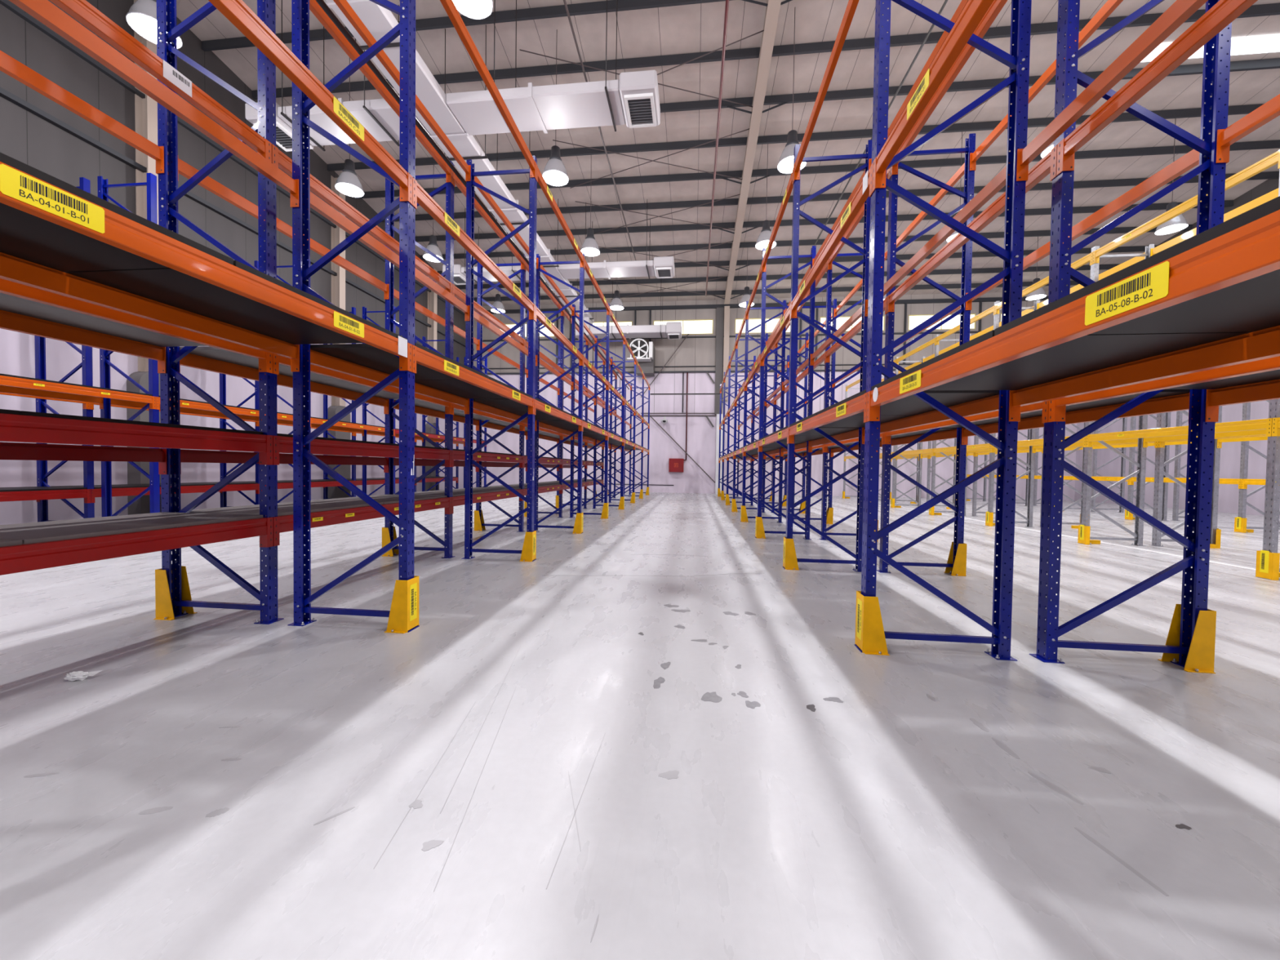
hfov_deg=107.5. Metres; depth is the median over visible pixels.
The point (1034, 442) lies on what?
beam
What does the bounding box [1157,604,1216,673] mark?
guard
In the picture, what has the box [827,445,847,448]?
board
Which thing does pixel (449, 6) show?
beam
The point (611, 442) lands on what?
board
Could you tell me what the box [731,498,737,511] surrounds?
guard
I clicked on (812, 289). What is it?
frame
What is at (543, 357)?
beam
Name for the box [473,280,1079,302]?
beam
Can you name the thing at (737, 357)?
frame
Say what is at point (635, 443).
board
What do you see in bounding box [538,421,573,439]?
beam
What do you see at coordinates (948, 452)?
beam
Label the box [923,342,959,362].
beam
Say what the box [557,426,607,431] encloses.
board
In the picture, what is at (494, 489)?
board
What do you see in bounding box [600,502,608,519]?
guard
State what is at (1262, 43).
window
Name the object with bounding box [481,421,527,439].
beam
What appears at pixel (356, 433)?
beam
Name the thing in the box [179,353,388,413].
beam
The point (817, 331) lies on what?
beam
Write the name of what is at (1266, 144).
beam
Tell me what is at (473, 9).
lamp
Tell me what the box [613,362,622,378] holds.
beam
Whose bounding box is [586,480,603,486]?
beam
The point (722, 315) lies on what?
column
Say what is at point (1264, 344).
beam
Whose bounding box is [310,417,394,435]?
beam
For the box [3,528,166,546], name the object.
beam
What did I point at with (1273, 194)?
beam
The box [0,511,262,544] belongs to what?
board
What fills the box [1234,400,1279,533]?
frame
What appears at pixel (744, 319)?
beam
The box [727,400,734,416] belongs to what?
beam
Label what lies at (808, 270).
beam
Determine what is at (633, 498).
guard
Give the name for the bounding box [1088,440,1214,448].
beam
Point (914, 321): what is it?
window
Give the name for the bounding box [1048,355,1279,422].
beam
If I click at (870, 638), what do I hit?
guard
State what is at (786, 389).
beam
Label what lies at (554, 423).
board
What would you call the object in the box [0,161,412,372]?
beam
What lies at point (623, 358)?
frame
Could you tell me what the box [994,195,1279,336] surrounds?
board
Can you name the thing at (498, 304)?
lamp
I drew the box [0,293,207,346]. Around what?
board
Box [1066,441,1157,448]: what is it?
beam
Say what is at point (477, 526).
guard
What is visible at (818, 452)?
beam
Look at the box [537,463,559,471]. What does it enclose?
beam
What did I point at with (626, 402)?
beam
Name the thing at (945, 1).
pipe
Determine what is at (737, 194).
brace
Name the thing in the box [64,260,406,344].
board
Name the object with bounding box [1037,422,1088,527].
frame
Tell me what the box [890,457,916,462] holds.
beam
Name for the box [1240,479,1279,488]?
beam
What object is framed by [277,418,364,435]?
beam
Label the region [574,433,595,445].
beam
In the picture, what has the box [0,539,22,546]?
board
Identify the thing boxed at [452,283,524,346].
beam
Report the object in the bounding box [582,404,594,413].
beam
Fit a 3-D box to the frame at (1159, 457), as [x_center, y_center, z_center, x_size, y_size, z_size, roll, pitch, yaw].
[9.902,-1.508,8.459,1.020,5.440,0.140,1,1,6]
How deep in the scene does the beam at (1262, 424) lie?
7.08 m
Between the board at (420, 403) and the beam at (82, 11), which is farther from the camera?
the board at (420, 403)
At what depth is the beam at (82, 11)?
2.94 m
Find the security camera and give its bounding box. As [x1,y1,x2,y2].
[661,416,667,423]
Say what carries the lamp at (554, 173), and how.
hanging from the ceiling
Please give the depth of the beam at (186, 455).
4.53 m
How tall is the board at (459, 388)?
0.028 m
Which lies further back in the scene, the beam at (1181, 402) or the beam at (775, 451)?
the beam at (775, 451)
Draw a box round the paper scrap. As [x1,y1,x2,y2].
[63,670,102,681]
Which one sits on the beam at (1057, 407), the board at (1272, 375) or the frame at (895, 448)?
the board at (1272, 375)
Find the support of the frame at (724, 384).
on the floor
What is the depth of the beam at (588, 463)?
16.46 m
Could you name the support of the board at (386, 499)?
on the beam at (284, 523)
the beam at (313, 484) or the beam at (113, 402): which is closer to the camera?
the beam at (113, 402)
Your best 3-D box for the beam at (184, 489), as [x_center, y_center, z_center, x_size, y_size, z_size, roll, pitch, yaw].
[-10.071,0.261,10.468,0.070,0.260,3.434,1,1,6]
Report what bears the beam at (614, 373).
attached to the frame at (602, 365)
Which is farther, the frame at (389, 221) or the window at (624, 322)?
the window at (624, 322)
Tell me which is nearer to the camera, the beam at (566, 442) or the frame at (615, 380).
the beam at (566, 442)
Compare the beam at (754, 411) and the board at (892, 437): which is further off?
the beam at (754, 411)
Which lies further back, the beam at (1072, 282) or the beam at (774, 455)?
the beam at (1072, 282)
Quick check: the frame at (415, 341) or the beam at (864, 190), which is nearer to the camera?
the beam at (864, 190)
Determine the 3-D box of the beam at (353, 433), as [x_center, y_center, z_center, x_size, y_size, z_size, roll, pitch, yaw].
[-9.660,-1.536,13.846,0.070,0.230,3.434,1,1,6]
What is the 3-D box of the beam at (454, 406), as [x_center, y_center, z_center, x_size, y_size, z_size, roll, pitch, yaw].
[-2.490,-1.046,7.922,0.070,0.210,2.794,1,1,6]
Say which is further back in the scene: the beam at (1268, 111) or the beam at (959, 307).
the beam at (959, 307)
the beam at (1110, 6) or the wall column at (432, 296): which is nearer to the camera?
the beam at (1110, 6)
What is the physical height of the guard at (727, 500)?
0.400 m
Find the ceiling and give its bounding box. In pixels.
[176,0,1279,306]
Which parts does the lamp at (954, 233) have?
lamp bulb, hanger rod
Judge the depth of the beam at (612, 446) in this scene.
18.66 m
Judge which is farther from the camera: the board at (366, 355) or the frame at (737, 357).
the frame at (737, 357)
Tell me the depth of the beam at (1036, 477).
17.77 m
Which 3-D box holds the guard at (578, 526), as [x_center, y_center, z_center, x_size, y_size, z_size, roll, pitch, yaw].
[-1.218,0.842,9.228,0.174,0.400,0.200,1,1,6]
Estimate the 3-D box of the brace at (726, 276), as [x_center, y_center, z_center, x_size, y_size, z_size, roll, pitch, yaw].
[1.345,-9.642,23.649,6.059,0.298,2.125,1,1,6]
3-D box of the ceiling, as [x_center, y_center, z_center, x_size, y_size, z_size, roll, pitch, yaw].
[4.229,-11.277,7.735,31.700,3.948,34.800,1,1,6]
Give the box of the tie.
[649,393,719,395]
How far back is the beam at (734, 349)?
15.95 m
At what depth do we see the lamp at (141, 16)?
7.63 m
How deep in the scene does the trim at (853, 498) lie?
8.18 m
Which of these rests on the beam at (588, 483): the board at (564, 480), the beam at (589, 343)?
the board at (564, 480)
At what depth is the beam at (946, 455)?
17.94 m
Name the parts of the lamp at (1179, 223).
lamp bulb, hanger rod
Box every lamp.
[125,0,182,48]
[334,57,364,197]
[422,223,443,262]
[452,0,493,19]
[490,257,505,313]
[542,47,568,186]
[580,155,599,256]
[609,288,623,310]
[738,253,754,307]
[755,143,776,249]
[777,8,806,173]
[946,131,964,242]
[1025,236,1046,300]
[1040,141,1053,158]
[1154,118,1188,235]
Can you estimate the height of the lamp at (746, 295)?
2.589 m
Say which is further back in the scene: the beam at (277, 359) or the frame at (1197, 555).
the beam at (277, 359)
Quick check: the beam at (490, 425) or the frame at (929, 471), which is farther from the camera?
the frame at (929, 471)
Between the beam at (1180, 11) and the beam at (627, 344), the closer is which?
the beam at (1180, 11)
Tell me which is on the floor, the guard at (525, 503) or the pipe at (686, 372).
the guard at (525, 503)
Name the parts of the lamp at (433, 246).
lamp bulb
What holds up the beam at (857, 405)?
attached to the frame at (1018, 59)
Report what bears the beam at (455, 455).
attached to the frame at (389, 221)
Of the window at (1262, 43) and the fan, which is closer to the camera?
the window at (1262, 43)
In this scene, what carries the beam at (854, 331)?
attached to the frame at (966, 256)
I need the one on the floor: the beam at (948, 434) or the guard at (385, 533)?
the guard at (385, 533)
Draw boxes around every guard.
[153,565,196,620]
[382,526,399,556]
[384,575,419,633]
[474,510,486,530]
[519,530,536,561]
[524,501,527,516]
[555,495,559,507]
[572,512,583,533]
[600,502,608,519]
[617,496,624,509]
[630,492,635,503]
[639,488,643,498]
[644,487,648,495]
[717,488,720,496]
[720,490,724,500]
[725,493,730,505]
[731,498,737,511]
[740,505,748,522]
[755,515,765,538]
[782,494,786,506]
[782,537,799,569]
[799,501,805,513]
[825,507,833,524]
[842,490,849,498]
[854,591,889,655]
[890,497,901,507]
[928,506,942,515]
[944,542,967,576]
[985,511,995,526]
[1071,513,1088,528]
[1077,524,1100,544]
[1124,509,1138,519]
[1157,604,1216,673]
[1209,528,1221,548]
[1234,516,1253,533]
[1255,550,1279,580]
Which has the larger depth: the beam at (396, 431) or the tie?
the tie
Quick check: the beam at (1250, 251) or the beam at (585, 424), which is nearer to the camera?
the beam at (1250, 251)
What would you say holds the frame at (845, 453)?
on the floor
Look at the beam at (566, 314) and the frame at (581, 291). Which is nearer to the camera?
the frame at (581, 291)
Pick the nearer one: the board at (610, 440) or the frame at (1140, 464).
the frame at (1140, 464)
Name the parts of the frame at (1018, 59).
plate, plate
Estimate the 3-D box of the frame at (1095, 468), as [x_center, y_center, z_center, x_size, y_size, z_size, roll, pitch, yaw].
[16.212,-1.598,16.198,1.020,5.440,0.140,1,1,6]
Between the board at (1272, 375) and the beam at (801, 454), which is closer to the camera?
the board at (1272, 375)
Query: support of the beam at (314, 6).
attached to the frame at (166, 42)
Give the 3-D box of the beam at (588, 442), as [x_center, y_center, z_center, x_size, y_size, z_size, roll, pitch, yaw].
[-1.544,-1.225,16.267,0.070,0.210,2.794,1,1,6]
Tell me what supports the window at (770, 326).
in the wall at (701, 435)
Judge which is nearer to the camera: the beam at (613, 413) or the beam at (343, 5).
the beam at (343, 5)
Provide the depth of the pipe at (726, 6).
10.60 m
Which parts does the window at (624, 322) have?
pane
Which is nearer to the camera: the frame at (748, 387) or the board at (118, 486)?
the board at (118, 486)
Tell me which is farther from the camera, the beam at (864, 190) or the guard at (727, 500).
the guard at (727, 500)
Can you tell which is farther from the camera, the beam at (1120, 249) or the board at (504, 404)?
the beam at (1120, 249)
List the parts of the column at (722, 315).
casing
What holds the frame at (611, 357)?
on the floor
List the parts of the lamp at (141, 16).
lamp bulb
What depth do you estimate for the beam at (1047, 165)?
4.08 m
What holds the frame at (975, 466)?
on the floor
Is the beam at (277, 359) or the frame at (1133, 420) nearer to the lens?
the beam at (277, 359)
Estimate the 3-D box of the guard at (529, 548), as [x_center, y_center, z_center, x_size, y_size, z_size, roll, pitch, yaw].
[-1.533,0.902,6.446,0.174,0.400,0.200,1,1,6]
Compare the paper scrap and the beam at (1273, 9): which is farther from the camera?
the beam at (1273, 9)
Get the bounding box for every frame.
[34,177,94,522]
[97,173,159,516]
[156,0,284,624]
[219,260,262,507]
[276,259,311,502]
[287,0,419,632]
[323,306,355,499]
[362,306,395,495]
[384,160,455,558]
[395,338,417,492]
[422,336,446,491]
[435,356,458,490]
[461,155,537,561]
[463,356,487,488]
[473,254,525,532]
[525,304,564,517]
[533,252,584,533]
[556,339,588,508]
[569,303,609,517]
[578,356,604,502]
[592,334,625,508]
[595,372,617,497]
[608,356,636,502]
[608,386,626,494]
[620,372,644,498]
[629,383,649,494]
[718,383,740,497]
[721,372,744,498]
[726,355,755,505]
[731,333,768,512]
[740,300,786,523]
[746,386,764,495]
[750,371,774,498]
[755,245,816,539]
[764,355,789,503]
[770,332,808,512]
[782,139,871,572]
[791,298,836,520]
[819,243,882,540]
[842,384,859,498]
[853,0,1031,661]
[871,376,889,500]
[871,445,892,497]
[876,133,975,573]
[892,356,924,506]
[894,442,919,502]
[926,438,957,506]
[928,333,971,515]
[965,436,987,501]
[972,435,1000,516]
[987,300,1039,527]
[1015,429,1031,506]
[1029,0,1231,667]
[1033,427,1062,506]
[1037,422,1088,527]
[1054,423,1084,511]
[1078,244,1154,546]
[1090,417,1127,512]
[1127,412,1170,520]
[1151,405,1222,546]
[1170,411,1213,520]
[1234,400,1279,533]
[1257,168,1279,580]
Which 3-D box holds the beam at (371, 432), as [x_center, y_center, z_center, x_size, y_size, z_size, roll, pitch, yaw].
[-8.921,-1.604,17.224,0.070,0.230,3.434,1,1,6]
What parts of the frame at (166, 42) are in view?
plate, plate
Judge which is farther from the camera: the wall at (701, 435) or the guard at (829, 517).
the wall at (701, 435)
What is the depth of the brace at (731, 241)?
20.56 m
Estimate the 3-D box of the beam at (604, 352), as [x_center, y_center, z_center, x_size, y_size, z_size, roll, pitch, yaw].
[-1.225,-4.374,16.163,0.070,0.210,2.794,1,1,6]
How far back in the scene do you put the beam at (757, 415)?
18.41 m
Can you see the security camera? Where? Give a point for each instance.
(664, 420)
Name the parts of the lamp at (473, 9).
lamp bulb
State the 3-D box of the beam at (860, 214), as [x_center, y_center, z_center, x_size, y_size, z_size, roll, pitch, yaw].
[3.343,-3.947,7.300,0.070,0.210,2.794,1,1,6]
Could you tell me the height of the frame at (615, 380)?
5.440 m
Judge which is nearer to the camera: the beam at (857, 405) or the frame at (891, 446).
the beam at (857, 405)
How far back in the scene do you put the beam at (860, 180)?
7.04 m
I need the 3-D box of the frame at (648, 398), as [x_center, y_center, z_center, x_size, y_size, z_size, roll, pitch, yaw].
[-0.021,-1.982,23.125,1.020,5.440,0.140,1,1,6]
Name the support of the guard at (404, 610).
on the floor
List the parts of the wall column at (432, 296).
foot casing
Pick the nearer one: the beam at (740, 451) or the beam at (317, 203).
the beam at (317, 203)
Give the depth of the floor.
2.08 m
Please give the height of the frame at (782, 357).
5.440 m
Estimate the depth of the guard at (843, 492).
22.60 m
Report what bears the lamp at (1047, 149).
hanging from the ceiling
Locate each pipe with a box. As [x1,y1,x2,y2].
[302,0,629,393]
[563,0,635,260]
[603,483,673,485]
[682,372,684,412]
[684,372,688,460]
[705,0,728,296]
[814,0,947,244]
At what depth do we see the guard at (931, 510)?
14.23 m
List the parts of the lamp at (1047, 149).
lamp bulb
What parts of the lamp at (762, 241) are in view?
lamp bulb, hanger rod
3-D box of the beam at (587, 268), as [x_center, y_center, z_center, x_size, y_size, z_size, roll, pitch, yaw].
[-0.955,-4.240,10.498,0.070,0.210,2.794,1,1,6]
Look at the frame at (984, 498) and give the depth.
21.88 m
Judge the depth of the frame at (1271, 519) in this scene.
5.87 m
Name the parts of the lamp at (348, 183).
lamp bulb, hanger rod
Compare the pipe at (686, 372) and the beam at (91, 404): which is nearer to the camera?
the beam at (91, 404)
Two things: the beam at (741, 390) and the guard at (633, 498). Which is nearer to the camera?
the beam at (741, 390)
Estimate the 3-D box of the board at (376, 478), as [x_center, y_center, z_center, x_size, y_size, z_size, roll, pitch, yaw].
[-9.815,-0.039,17.358,1.100,0.028,3.320,1,1,6]
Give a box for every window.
[498,322,554,337]
[592,320,632,325]
[653,319,713,334]
[734,317,790,333]
[819,315,884,332]
[907,313,976,330]
[1141,34,1279,62]
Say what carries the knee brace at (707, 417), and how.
attached to the column at (722, 315)
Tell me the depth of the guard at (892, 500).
17.03 m
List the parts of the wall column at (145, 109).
foot casing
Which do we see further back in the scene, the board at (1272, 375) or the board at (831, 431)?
the board at (831, 431)
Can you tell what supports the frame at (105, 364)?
on the floor
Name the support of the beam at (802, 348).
attached to the frame at (788, 356)
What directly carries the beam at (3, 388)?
attached to the frame
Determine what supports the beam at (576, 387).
attached to the frame at (573, 409)
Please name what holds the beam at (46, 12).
attached to the frame at (301, 273)
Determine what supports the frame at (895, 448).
on the floor
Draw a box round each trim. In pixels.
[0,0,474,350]
[201,0,731,51]
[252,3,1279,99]
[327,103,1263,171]
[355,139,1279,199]
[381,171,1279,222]
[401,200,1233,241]
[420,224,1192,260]
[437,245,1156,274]
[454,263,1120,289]
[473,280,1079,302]
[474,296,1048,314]
[482,331,979,374]
[555,301,982,367]
[640,413,716,416]
[659,57,1279,112]
[853,497,1255,569]
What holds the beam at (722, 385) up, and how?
attached to the frame at (724, 384)
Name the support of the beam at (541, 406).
attached to the frame at (531, 221)
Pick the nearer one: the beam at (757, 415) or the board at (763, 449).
the board at (763, 449)
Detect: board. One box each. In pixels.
[0,152,233,271]
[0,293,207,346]
[0,373,151,395]
[0,408,20,414]
[0,486,86,492]
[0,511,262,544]
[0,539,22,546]
[20,410,262,435]
[53,481,257,488]
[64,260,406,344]
[159,395,304,417]
[173,346,341,380]
[189,500,383,515]
[231,479,353,483]
[265,433,383,444]
[303,342,489,379]
[307,380,401,399]
[311,417,385,427]
[315,494,447,504]
[346,477,399,480]
[383,442,447,449]
[393,399,462,411]
[393,489,492,496]
[395,428,444,435]
[414,377,532,398]
[416,476,457,478]
[441,411,497,420]
[453,448,492,453]
[453,487,520,492]
[473,397,562,411]
[481,420,519,426]
[481,484,544,488]
[492,452,520,455]
[508,409,581,420]
[510,483,560,486]
[511,426,542,431]
[537,481,574,484]
[538,419,596,426]
[538,431,558,435]
[547,435,565,438]
[551,480,585,483]
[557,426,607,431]
[564,480,593,481]
[577,431,617,435]
[586,435,623,439]
[596,438,630,441]
[604,441,635,444]
[612,443,639,445]
[729,451,758,453]
[733,448,769,452]
[737,447,779,450]
[743,443,787,448]
[750,440,806,444]
[759,433,825,440]
[771,426,858,435]
[789,412,915,427]
[817,389,999,414]
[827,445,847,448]
[836,442,858,445]
[871,329,1253,391]
[876,435,910,440]
[893,427,956,435]
[942,414,1042,427]
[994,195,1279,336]
[1020,389,1190,414]
[1165,369,1279,389]
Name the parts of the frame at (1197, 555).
plate, plate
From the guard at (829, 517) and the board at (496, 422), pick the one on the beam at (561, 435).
the board at (496, 422)
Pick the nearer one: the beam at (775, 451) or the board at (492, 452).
the board at (492, 452)
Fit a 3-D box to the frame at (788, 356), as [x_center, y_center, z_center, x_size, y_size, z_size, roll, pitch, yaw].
[4.864,-1.774,17.039,1.020,5.440,0.140,1,1,6]
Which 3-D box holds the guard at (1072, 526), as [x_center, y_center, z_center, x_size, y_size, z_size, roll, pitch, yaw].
[10.511,0.980,11.260,0.344,0.355,0.177,1,1,6]
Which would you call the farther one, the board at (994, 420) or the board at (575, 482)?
the board at (575, 482)
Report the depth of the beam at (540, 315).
7.49 m
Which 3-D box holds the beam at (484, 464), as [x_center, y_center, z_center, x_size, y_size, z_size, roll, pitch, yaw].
[-3.086,-0.301,10.824,0.070,0.210,2.794,1,1,6]
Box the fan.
[626,338,655,376]
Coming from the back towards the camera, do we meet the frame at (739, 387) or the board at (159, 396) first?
the frame at (739, 387)
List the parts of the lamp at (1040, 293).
lamp bulb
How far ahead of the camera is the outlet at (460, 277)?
18.58 m
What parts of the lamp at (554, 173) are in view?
lamp bulb, hanger rod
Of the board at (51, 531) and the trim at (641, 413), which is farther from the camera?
the trim at (641, 413)
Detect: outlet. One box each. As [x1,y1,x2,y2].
[244,102,313,151]
[442,263,466,284]
[619,69,660,128]
[653,256,675,278]
[666,322,681,339]
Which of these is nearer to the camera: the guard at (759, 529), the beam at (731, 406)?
the guard at (759, 529)
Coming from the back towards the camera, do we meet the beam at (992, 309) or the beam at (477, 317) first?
the beam at (992, 309)
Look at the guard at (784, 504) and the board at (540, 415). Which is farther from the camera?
the guard at (784, 504)
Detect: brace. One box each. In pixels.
[520,30,764,107]
[552,128,749,188]
[575,194,740,234]
[598,240,733,268]
[603,275,728,299]
[706,372,714,383]
[706,415,714,426]
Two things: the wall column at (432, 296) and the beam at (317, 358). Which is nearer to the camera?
the beam at (317, 358)
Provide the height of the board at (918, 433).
0.028 m
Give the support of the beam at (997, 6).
attached to the frame at (966, 256)
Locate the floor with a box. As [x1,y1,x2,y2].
[0,490,1279,959]
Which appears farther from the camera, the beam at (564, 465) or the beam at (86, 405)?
the beam at (564, 465)
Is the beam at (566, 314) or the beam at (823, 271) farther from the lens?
the beam at (566, 314)
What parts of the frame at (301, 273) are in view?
plate, plate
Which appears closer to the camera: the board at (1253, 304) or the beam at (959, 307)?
the board at (1253, 304)
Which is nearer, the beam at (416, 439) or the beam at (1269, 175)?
the beam at (1269, 175)
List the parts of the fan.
panel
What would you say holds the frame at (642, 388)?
on the floor
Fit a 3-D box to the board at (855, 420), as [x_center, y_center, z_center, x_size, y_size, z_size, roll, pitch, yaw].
[2.333,-0.675,5.344,0.960,0.028,1.338,1,1,6]
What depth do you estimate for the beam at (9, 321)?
3.28 m
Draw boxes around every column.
[126,0,175,515]
[327,174,350,498]
[425,267,439,491]
[714,306,729,493]
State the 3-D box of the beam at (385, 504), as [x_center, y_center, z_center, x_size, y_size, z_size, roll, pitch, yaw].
[-3.724,0.373,5.274,0.070,0.210,2.794,1,1,6]
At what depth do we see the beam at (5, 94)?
10.43 m
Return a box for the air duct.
[244,0,681,340]
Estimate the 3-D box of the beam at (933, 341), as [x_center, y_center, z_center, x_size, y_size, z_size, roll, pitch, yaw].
[9.098,-4.207,15.539,0.070,0.230,2.794,1,1,6]
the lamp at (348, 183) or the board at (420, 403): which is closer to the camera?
the board at (420, 403)
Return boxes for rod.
[640,333,688,397]
[649,415,715,483]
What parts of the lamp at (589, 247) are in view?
lamp bulb, hanger rod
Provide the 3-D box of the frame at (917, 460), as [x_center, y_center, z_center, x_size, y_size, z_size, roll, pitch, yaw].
[11.163,-1.746,19.585,1.020,5.440,0.140,1,1,6]
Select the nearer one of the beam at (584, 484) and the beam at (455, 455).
the beam at (455, 455)
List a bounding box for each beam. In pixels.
[0,50,164,174]
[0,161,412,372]
[0,252,299,372]
[0,278,272,373]
[0,310,165,373]
[0,375,155,408]
[0,385,102,408]
[0,392,89,408]
[0,413,272,464]
[0,442,167,474]
[0,488,91,502]
[0,517,273,575]
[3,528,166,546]
[8,0,298,208]
[49,0,271,163]
[89,402,259,426]
[91,484,259,502]
[111,398,262,421]
[155,396,308,422]
[167,153,389,299]
[170,448,388,474]
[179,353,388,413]
[186,503,386,526]
[208,0,412,204]
[261,480,355,491]
[271,143,452,293]
[272,353,452,414]
[272,435,451,466]
[273,497,451,546]
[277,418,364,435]
[277,423,355,435]
[303,188,470,320]
[303,349,469,413]
[306,0,453,184]
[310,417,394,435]
[333,0,471,181]
[355,431,416,442]
[355,478,415,486]
[366,430,423,442]
[390,288,479,350]
[391,400,479,431]
[391,457,479,471]
[394,429,444,439]
[412,177,535,320]
[412,344,534,414]
[415,477,457,484]
[416,439,457,446]
[428,437,465,446]
[440,0,536,179]
[451,449,524,467]
[451,488,523,513]
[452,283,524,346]
[452,403,524,431]
[453,171,525,269]
[453,437,486,446]
[471,308,537,365]
[472,176,537,268]
[473,400,537,431]
[480,342,528,377]
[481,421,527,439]
[481,461,527,471]
[523,484,562,496]
[524,262,564,315]
[524,339,563,373]
[524,422,563,439]
[524,456,562,468]
[534,399,582,431]
[535,305,583,365]
[536,164,584,268]
[537,356,573,390]
[537,377,559,395]
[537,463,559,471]
[538,265,574,315]
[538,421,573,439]
[538,434,559,443]
[562,459,586,468]
[562,481,586,493]
[563,369,587,392]
[563,391,579,405]
[563,434,586,445]
[563,440,577,446]
[563,464,577,468]
[564,310,588,345]
[573,382,595,404]
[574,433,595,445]
[575,312,596,343]
[582,355,608,390]
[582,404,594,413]
[582,421,608,439]
[584,257,609,315]
[586,440,604,449]
[586,461,604,468]
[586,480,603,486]
[587,388,604,405]
[588,340,604,364]
[596,400,611,415]
[596,440,611,449]
[598,342,612,364]
[604,360,617,378]
[608,382,625,404]
[608,431,624,445]
[609,307,625,344]
[611,444,621,452]
[612,411,622,422]
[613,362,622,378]
[624,399,635,415]
[624,420,631,428]
[624,439,635,449]
[625,337,636,364]
[635,410,643,422]
[635,444,643,452]
[636,360,644,378]
[643,417,649,428]
[644,374,649,390]
[720,380,723,393]
[722,412,727,423]
[723,365,728,382]
[726,452,733,460]
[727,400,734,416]
[728,343,735,368]
[733,382,744,406]
[733,448,742,458]
[735,314,745,348]
[742,440,758,456]
[743,356,759,391]
[745,264,761,319]
[751,367,759,382]
[751,411,759,422]
[751,453,763,461]
[752,406,759,416]
[758,427,787,451]
[760,302,791,366]
[761,167,793,272]
[763,398,773,411]
[763,448,779,458]
[764,384,781,406]
[765,315,782,345]
[767,343,774,358]
[773,385,788,404]
[773,451,787,459]
[774,320,790,348]
[780,442,806,456]
[782,356,809,391]
[783,265,810,315]
[785,453,802,461]
[787,343,804,368]
[787,392,866,444]
[790,163,872,319]
[793,0,858,182]
[794,444,822,456]
[795,351,825,388]
[797,260,827,318]
[804,448,830,458]
[805,312,832,347]
[808,429,860,452]
[809,304,863,365]
[812,169,866,266]
[822,433,883,452]
[825,296,887,362]
[826,167,890,271]
[830,444,872,457]
[831,366,862,387]
[833,279,862,317]
[844,455,856,461]
[845,378,862,391]
[862,394,1002,444]
[865,162,1009,316]
[866,209,1279,422]
[868,0,968,170]
[872,0,994,192]
[875,429,959,452]
[878,305,960,359]
[880,159,966,267]
[883,400,1048,444]
[886,144,1057,313]
[889,0,1007,177]
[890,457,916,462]
[893,448,932,457]
[894,360,921,373]
[895,337,935,364]
[896,453,919,457]
[896,455,928,460]
[918,454,955,460]
[920,451,955,458]
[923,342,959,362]
[928,452,974,458]
[932,443,991,456]
[935,305,995,345]
[957,452,999,455]
[961,391,1199,444]
[965,149,1208,310]
[966,445,1031,456]
[966,474,999,478]
[969,0,1123,170]
[969,305,1035,340]
[974,448,1043,456]
[990,435,1086,453]
[995,251,1093,314]
[1008,325,1279,422]
[1016,0,1208,181]
[1016,475,1055,482]
[1017,446,1083,453]
[1032,438,1137,453]
[1036,252,1145,309]
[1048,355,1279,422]
[1056,0,1257,175]
[1059,475,1129,484]
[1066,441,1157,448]
[1085,417,1272,447]
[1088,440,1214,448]
[1092,149,1279,264]
[1128,476,1241,488]
[1142,429,1266,447]
[1150,188,1278,256]
[1157,435,1266,448]
[1204,379,1279,422]
[1216,93,1279,163]
[1217,435,1278,448]
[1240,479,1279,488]
[1271,417,1279,436]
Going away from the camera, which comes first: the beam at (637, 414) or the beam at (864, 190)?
the beam at (864, 190)
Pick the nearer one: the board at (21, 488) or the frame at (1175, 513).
the board at (21, 488)
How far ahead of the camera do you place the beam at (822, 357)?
9.54 m
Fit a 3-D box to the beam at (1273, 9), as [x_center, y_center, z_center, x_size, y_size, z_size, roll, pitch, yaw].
[4.664,-10.753,11.658,31.660,0.200,0.070,1,1,6]
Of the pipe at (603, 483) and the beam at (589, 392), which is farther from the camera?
the pipe at (603, 483)
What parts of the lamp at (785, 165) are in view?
lamp bulb, hanger rod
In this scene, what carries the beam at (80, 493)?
attached to the frame
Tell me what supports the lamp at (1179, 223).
hanging from the ceiling
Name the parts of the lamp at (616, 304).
lamp bulb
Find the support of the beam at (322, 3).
attached to the frame
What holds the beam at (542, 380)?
attached to the frame at (561, 358)
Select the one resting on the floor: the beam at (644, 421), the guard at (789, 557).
the guard at (789, 557)
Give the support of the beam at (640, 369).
attached to the frame at (642, 388)
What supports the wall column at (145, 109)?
on the floor
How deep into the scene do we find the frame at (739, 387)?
22.70 m
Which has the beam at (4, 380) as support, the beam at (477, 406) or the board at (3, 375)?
the board at (3, 375)
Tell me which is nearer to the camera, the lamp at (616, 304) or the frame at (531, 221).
the frame at (531, 221)
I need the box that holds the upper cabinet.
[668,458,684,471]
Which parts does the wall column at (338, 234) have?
foot casing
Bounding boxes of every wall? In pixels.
[0,0,471,524]
[471,290,1076,500]
[1074,178,1279,516]
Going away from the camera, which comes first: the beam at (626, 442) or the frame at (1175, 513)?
the frame at (1175, 513)
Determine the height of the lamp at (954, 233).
3.183 m
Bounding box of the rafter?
[713,0,792,304]
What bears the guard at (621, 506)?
on the floor
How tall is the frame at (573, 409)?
5.440 m
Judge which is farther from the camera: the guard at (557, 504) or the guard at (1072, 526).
the guard at (557, 504)
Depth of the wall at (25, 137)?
10.59 m
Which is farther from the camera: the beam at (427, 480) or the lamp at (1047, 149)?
the beam at (427, 480)

